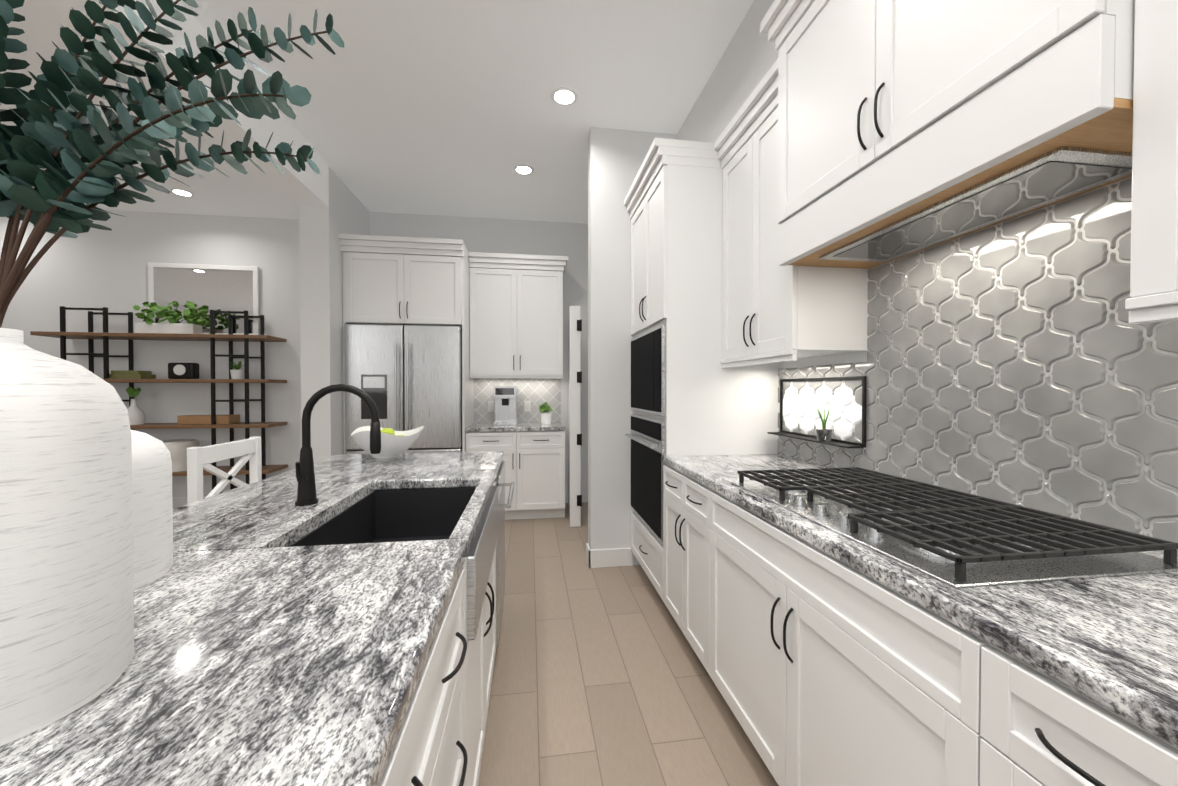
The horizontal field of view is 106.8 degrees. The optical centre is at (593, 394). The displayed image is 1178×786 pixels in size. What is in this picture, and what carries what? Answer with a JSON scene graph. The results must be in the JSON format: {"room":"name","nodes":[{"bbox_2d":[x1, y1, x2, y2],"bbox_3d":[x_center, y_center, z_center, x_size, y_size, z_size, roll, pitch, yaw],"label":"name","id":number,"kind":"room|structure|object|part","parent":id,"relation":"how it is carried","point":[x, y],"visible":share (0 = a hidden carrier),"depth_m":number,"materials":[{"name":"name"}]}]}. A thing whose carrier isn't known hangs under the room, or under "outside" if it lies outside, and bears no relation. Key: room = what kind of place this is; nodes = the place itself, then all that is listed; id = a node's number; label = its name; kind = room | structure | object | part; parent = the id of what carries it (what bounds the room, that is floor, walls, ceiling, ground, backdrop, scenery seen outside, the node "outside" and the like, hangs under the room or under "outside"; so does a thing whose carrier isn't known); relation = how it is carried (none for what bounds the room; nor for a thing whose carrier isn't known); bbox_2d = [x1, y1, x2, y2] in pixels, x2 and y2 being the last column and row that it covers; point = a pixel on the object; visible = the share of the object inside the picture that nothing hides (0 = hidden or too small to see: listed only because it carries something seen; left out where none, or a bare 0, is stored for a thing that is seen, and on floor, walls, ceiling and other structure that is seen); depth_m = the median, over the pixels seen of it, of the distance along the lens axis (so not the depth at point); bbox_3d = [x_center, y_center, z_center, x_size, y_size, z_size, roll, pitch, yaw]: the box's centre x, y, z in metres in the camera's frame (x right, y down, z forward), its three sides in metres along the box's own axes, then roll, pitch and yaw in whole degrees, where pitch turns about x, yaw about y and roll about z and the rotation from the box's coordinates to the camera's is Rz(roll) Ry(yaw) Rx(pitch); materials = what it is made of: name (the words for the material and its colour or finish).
{"room":"kitchen","nodes":[
{"label":"kitchen","id":0,"kind":"room"},
{"bbox_2d":[0,210,295,496],"bbox_3d":[-5.389,-0.350,4.601,6.000,3.160,0.120,0,1,-8],"label":"wall","id":1,"kind":"structure","parent":0,"point":[97,268],"depth_m":4.66,"materials":[{"name":"white paint"}]},
{"bbox_2d":[172,496,205,508],"bbox_3d":[-5.493,1.166,4.536,5.770,0.130,0.019,0,1,-8],"label":"baseboard","id":2,"kind":"structure","parent":1,"relation":"attached to","point":[177,501],"depth_m":4.68,"materials":[{"name":"white wood"}]},
{"bbox_2d":[289,490,376,546],"bbox_3d":[-0.832,0.490,1.396,0.012,0.194,0.792,0,1,-8],"label":"sink","id":3,"kind":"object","parent":0,"relation":"attached to","point":[357,524],"depth_m":1.52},
{"bbox_2d":[296,167,371,461],"bbox_3d":[-2.405,-0.344,4.132,0.230,3.160,0.930,0,1,-8],"label":"wall","id":4,"kind":"structure","parent":0,"point":[298,263],"depth_m":3.69,"materials":[{"name":"white paint"}]},
{"bbox_2d":[0,0,753,223],"bbox_3d":[-2.509,-1.920,0.771,10.800,0.080,8.450,0,1,-8],"label":"ceiling","id":5,"kind":"structure","parent":0,"point":[440,107],"depth_m":2.73,"materials":[{"name":"white paint"}]},
{"bbox_2d":[112,87,169,110],"bbox_3d":[-2.859,-1.899,2.827,0.400,0.016,0.220,0,1,-8],"label":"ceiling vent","id":6,"kind":"object","parent":5,"relation":"in","point":[166,108],"visible":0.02,"depth_m":2.80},
{"bbox_2d":[170,188,193,196],"bbox_3d":[-3.913,-1.920,4.159,0.170,0.007,0.170,0,1,-8],"label":"recessed light","id":7,"kind":"object","parent":5,"relation":"in","point":[181,192],"visible":1,"depth_m":4.15,"materials":[{"name":"white"}]},
{"bbox_2d":[42,0,328,206],"bbox_3d":[-1.836,-1.703,0.215,0.230,0.340,6.950,0,1,-8],"label":"header beam","id":8,"kind":"structure","parent":5,"relation":"attached to","point":[308,186],"depth_m":2.66,"materials":[{"name":"white paint"}]},
{"bbox_2d":[514,164,533,174],"bbox_3d":[-0.595,-1.915,3.723,0.170,0.007,0.170,0,1,-8],"label":"recessed light","id":9,"kind":"object","parent":5,"relation":"in","point":[522,169],"visible":1,"depth_m":3.71,"materials":[{"name":"white"}]},
{"bbox_2d":[551,87,577,105],"bbox_3d":[-0.186,-1.903,2.793,0.170,0.007,0.170,0,1,-8],"label":"recessed light","id":10,"kind":"object","parent":5,"relation":"in","point":[564,96],"visible":1,"depth_m":2.78,"materials":[{"name":"white"}]},
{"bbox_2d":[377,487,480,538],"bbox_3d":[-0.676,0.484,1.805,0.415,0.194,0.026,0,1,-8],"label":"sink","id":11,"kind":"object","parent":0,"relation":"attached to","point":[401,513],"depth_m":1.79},
{"bbox_2d":[372,212,587,502],"bbox_3d":[-0.034,-0.356,5.028,4.720,3.160,0.120,0,1,-8],"label":"wall","id":12,"kind":"structure","parent":0,"point":[483,235],"depth_m":4.87,"materials":[{"name":"white paint"}]},
{"bbox_2d":[338,234,473,453],"bbox_3d":[-1.803,-0.096,4.323,1.106,2.660,0.768,0,1,-8],"label":"surround","id":13,"kind":"object","parent":12,"relation":"attached to","point":[392,280],"visible":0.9,"depth_m":3.99,"materials":[{"name":"white wood"}]},
{"bbox_2d":[474,378,560,422],"bbox_3d":[-0.839,0.047,4.851,0.948,0.519,0.006,0,1,-8],"label":"backsplash","id":14,"kind":"structure","parent":12,"relation":"attached to","point":[537,392],"depth_m":4.86,"materials":[{"name":"white tile"}]},
{"bbox_2d":[488,401,493,411],"bbox_3d":[-1.122,0.127,4.803,0.070,0.120,0.006,0,1,-8],"label":"outlet","id":15,"kind":"object","parent":14,"relation":"attached to","point":[490,403],"depth_m":4.80,"materials":[{"name":"white plastic"}]},
{"bbox_2d":[524,401,530,411],"bbox_3d":[-0.737,0.127,4.860,0.070,0.120,0.006,0,1,-8],"label":"outlet","id":16,"kind":"object","parent":14,"relation":"attached to","point":[527,406],"depth_m":4.86,"materials":[{"name":"white plastic"}]},
{"bbox_2d":[469,252,567,378],"bbox_3d":[-0.785,-0.801,4.646,0.998,1.260,0.403,0,1,-8],"label":"upper cabinet","id":17,"kind":"object","parent":12,"relation":"attached to","point":[516,315],"visible":0.96,"depth_m":4.49,"materials":[{"name":"white wood"}]},
{"bbox_2d":[568,306,581,526],"bbox_3d":[-0.226,0.199,4.484,0.111,2.055,0.875,0,1,-8],"label":"hall door","id":18,"kind":"structure","parent":12,"relation":"in","point":[574,410],"depth_m":4.07,"materials":[{"name":"white wood"}]},
{"bbox_2d":[478,502,778,785],"bbox_3d":[-2.509,1.319,0.813,10.800,0.080,8.450,0,1,-8],"label":"floor","id":19,"kind":"structure","parent":0,"point":[601,677],"depth_m":1.89,"materials":[{"name":"beige tile"}]},
{"bbox_2d":[30,306,287,493],"bbox_3d":[-4.372,0.186,4.498,2.060,2.090,0.360,0,1,-8],"label":"shelf unit","id":20,"kind":"object","parent":19,"relation":"on","point":[130,336],"depth_m":4.44,"materials":[{"name":"black metal"}]},
{"bbox_2d":[133,301,208,333],"bbox_3d":[-4.284,-0.783,4.448,0.654,0.347,0.219,0,1,-8],"label":"planter","id":21,"kind":"object","parent":20,"relation":"on","point":[193,325],"visible":0.98,"depth_m":4.40,"materials":[{"name":"white ceramic"}]},
{"bbox_3d":[-4.236,-0.256,4.503,1.212,0.193,0.180,0,1,-8],"label":"decor shelf","id":22,"kind":"part","parent":20,"relation":"part of","materials":[{"name":"brown wood"}]},
{"bbox_2d":[161,439,198,471],"bbox_3d":[-4.310,0.624,4.493,0.380,0.300,0.380,0,1,-8],"label":"vase","id":23,"kind":"object","parent":20,"relation":"on","point":[177,448],"visible":0.52,"depth_m":4.40,"materials":[{"name":"white ceramic"}]},
{"bbox_3d":[-4.242,0.110,4.486,1.005,0.382,0.180,0,1,-8],"label":"decor shelf","id":24,"kind":"part","parent":20,"relation":"part of","materials":[{"name":"brown wood"}]},
{"bbox_2d":[148,262,258,334],"bbox_3d":[-4.164,-1.002,4.681,1.050,0.778,0.025,0,1,-8],"label":"leaning mirror","id":25,"kind":"object","parent":20,"relation":"on","point":[224,288],"visible":0.71,"depth_m":4.69,"materials":[{"name":"white mirror"}]},
{"bbox_2d":[187,436,261,503],"bbox_3d":[-1.420,0.735,1.950,0.415,1.060,0.440,0,1,-8],"label":"chair","id":26,"kind":"object","parent":19,"relation":"on","point":[199,459],"visible":0.27,"depth_m":1.86,"materials":[{"name":"white wood"}]},
{"bbox_2d":[344,324,461,453],"bbox_3d":[-1.774,0.286,4.305,1.000,1.855,0.806,0,1,-8],"label":"refrigerator","id":27,"kind":"object","parent":19,"relation":"on","point":[406,377],"visible":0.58,"depth_m":3.97,"materials":[{"name":"silver metal"}]},
{"bbox_2d":[378,547,476,785],"bbox_3d":[-0.596,0.842,0.636,0.695,0.880,0.816,0,1,-8],"label":"base cabinet","id":28,"kind":"object","parent":19,"relation":"on","point":[440,738],"depth_m":0.81,"materials":[{"name":"white wood"}]},
{"bbox_2d":[373,531,496,642],"bbox_3d":[-0.594,0.592,1.432,0.493,0.012,0.792,0,1,-8],"label":"sink","id":29,"kind":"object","parent":28,"relation":"on","point":[486,543],"depth_m":1.31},
{"bbox_2d":[368,459,508,546],"bbox_3d":[-0.820,0.821,2.205,0.705,0.880,0.710,0,1,-8],"label":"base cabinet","id":30,"kind":"object","parent":19,"relation":"on","point":[493,517],"depth_m":1.95,"materials":[{"name":"white wood"}]},
{"bbox_2d":[0,451,503,785],"bbox_3d":[-0.825,0.372,1.363,0.935,0.040,2.383,0,1,-8],"label":"countertop","id":31,"kind":"structure","parent":30,"relation":"on","point":[265,654],"depth_m":0.63,"materials":[{"name":"stone"}]},
{"bbox_2d":[0,328,133,745],"bbox_3d":[-0.702,0.143,0.508,0.228,0.440,0.228,0,1,-8],"label":"vase","id":32,"kind":"object","parent":31,"relation":"on","point":[66,592],"visible":1,"depth_m":0.49,"materials":[{"name":"ceramic"}]},
{"bbox_2d":[0,0,343,327],"bbox_3d":[-0.757,-0.324,0.542,0.855,0.554,0.307,0,1,-8],"label":"eucalyptus branches","id":33,"kind":"object","parent":32,"relation":"in","point":[86,154],"visible":1,"depth_m":0.52,"materials":[{"name":"green plant"}]},
{"bbox_2d":[131,430,172,588],"bbox_3d":[-0.939,0.204,0.831,0.200,0.310,0.200,0,1,-8],"label":"vase","id":34,"kind":"object","parent":31,"relation":"on","point":[152,506],"visible":0.08,"depth_m":0.83,"materials":[{"name":"ceramic"}]},
{"bbox_2d":[295,384,380,505],"bbox_3d":[-0.825,0.159,1.398,0.259,0.386,0.112,0,1,-8],"label":"faucet","id":35,"kind":"object","parent":31,"relation":"on","point":[305,478],"visible":1,"depth_m":1.40,"materials":[{"name":"black metal"}]},
{"bbox_2d":[351,426,423,460],"bbox_3d":[-1.080,0.256,2.289,0.352,0.168,0.351,0,1,-8],"label":"bowl","id":36,"kind":"object","parent":31,"relation":"on","point":[395,445],"visible":0.77,"depth_m":2.22,"materials":[{"name":"white ceramic"}]},
{"bbox_2d":[469,539,504,785],"bbox_3d":[-0.696,0.971,1.457,0.695,0.600,0.950,0,1,-8],"label":"base cabinet","id":37,"kind":"object","parent":19,"relation":"on","point":[488,634],"depth_m":1.47,"materials":[{"name":"white wood"}]},
{"bbox_2d":[466,431,564,519],"bbox_3d":[-0.791,0.791,4.533,0.948,0.880,0.667,0,1,-8],"label":"base cabinet","id":38,"kind":"object","parent":19,"relation":"on","point":[534,461],"visible":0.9,"depth_m":4.26,"materials":[{"name":"white wood"}]},
{"bbox_2d":[466,422,565,431],"bbox_3d":[-0.791,0.331,4.538,0.954,0.040,0.646,0,1,-8],"label":"countertop","id":39,"kind":"structure","parent":38,"relation":"on","point":[518,426],"depth_m":4.27,"materials":[{"name":"stone"}]},
{"bbox_2d":[493,386,516,424],"bbox_3d":[-0.933,0.109,4.644,0.230,0.400,0.332,0,1,-8],"label":"coffee machine","id":40,"kind":"object","parent":39,"relation":"on","point":[505,405],"visible":0.98,"depth_m":4.59,"materials":[{"name":"metal"}]},
{"bbox_2d":[539,402,552,423],"bbox_3d":[-0.510,0.190,4.688,0.158,0.238,0.148,0,1,-8],"label":"potted plant","id":41,"kind":"object","parent":39,"relation":"on","point":[546,418],"visible":1,"depth_m":4.64,"materials":[{"name":"white ceramic"}]},
{"bbox_2d":[663,465,698,657],"bbox_3d":[0.773,0.822,2.125,0.687,0.880,0.688,0,1,-8],"label":"base cabinet","id":42,"kind":"object","parent":19,"relation":"on","point":[680,492],"depth_m":2.11,"materials":[{"name":"white wood"}]},
{"bbox_2d":[624,138,778,599],"bbox_3d":[0.638,-0.077,2.840,0.743,2.660,0.787,0,1,-8],"label":"tall cabinet","id":43,"kind":"object","parent":19,"relation":"on","point":[690,396],"visible":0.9,"depth_m":2.45,"materials":[{"name":"white wood"}]},
{"bbox_2d":[699,483,930,785],"bbox_3d":[0.888,0.833,1.335,0.687,0.880,1.142,0,1,-8],"label":"base cabinet","id":44,"kind":"object","parent":19,"relation":"on","point":[822,668],"depth_m":1.16,"materials":[{"name":"white wood"}]},
{"bbox_2d":[663,454,1177,747],"bbox_3d":[0.961,0.379,0.826,0.688,0.040,3.299,0,1,-8],"label":"countertop","id":45,"kind":"structure","parent":44,"relation":"on","point":[1110,643],"depth_m":0.73,"materials":[{"name":"stone"}]},
{"bbox_2d":[731,467,1177,587],"bbox_3d":[0.885,0.327,1.303,0.565,0.052,0.915,0,1,-8],"label":"cooktop","id":46,"kind":"object","parent":45,"relation":"in","point":[955,538],"visible":1,"depth_m":1.02,"materials":[{"name":"metal"}]},
{"bbox_2d":[927,612,1177,785],"bbox_3d":[1.011,0.844,0.494,0.687,0.880,0.674,0,1,-8],"label":"base cabinet","id":47,"kind":"object","parent":19,"relation":"on","point":[997,720],"depth_m":0.66,"materials":[{"name":"white wood"}]},
{"bbox_2d":[588,127,671,564],"bbox_3d":[0.279,-0.332,3.255,0.630,3.160,0.140,0,1,-8],"label":"wall","id":48,"kind":"structure","parent":0,"point":[615,156],"depth_m":3.16,"materials":[{"name":"white paint"}]},
{"bbox_2d":[587,548,632,567],"bbox_3d":[0.126,1.184,3.174,0.328,0.130,0.016,0,1,-8],"label":"baseboard","id":49,"kind":"structure","parent":48,"relation":"attached to","point":[601,558],"depth_m":3.17,"materials":[{"name":"white wood"}]},
{"bbox_2d":[672,0,1177,557],"bbox_3d":[1.265,-0.294,0.322,0.473,3.160,6.230,0,1,-8],"label":"wall","id":50,"kind":"structure","parent":0,"point":[746,62],"depth_m":2.27,"materials":[{"name":"white paint"}]},
{"bbox_2d":[714,59,869,367],"bbox_3d":[0.914,-0.770,2.135,0.398,1.250,0.667,0,1,-8],"label":"upper cabinet","id":51,"kind":"object","parent":50,"relation":"attached to","point":[773,311],"visible":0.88,"depth_m":1.99,"materials":[{"name":"white wood"}]},
{"bbox_2d":[767,376,866,447],"bbox_3d":[1.054,0.069,2.145,0.103,0.304,0.630,0,1,-8],"label":"window","id":52,"kind":"structure","parent":50,"relation":"in","point":[824,435],"depth_m":2.01,"materials":[{"name":"black metal"}]},
{"bbox_2d":[760,0,1134,268],"bbox_3d":[1.000,-1.019,1.294,0.471,1.016,1.111,0,1,-8],"label":"upper cabinet","id":53,"kind":"object","parent":50,"relation":"attached to","point":[907,127],"visible":0.98,"depth_m":1.14,"materials":[{"name":"white wood"}]},
{"bbox_2d":[778,178,1177,556],"bbox_3d":[1.297,-0.075,0.869,0.010,0.868,3.298,0,1,-8],"label":"tile backsplash","id":54,"kind":"structure","parent":50,"relation":"attached to","point":[1021,361],"depth_m":1.26,"materials":[{"name":"tile"}]},
{"bbox_2d":[1125,0,1177,323],"bbox_3d":[1.157,-0.748,0.469,0.398,1.250,0.669,0,1,-8],"label":"upper cabinet","id":55,"kind":"object","parent":50,"relation":"attached to","point":[1154,259],"visible":1,"depth_m":0.75,"materials":[{"name":"white wood"}]}
]}

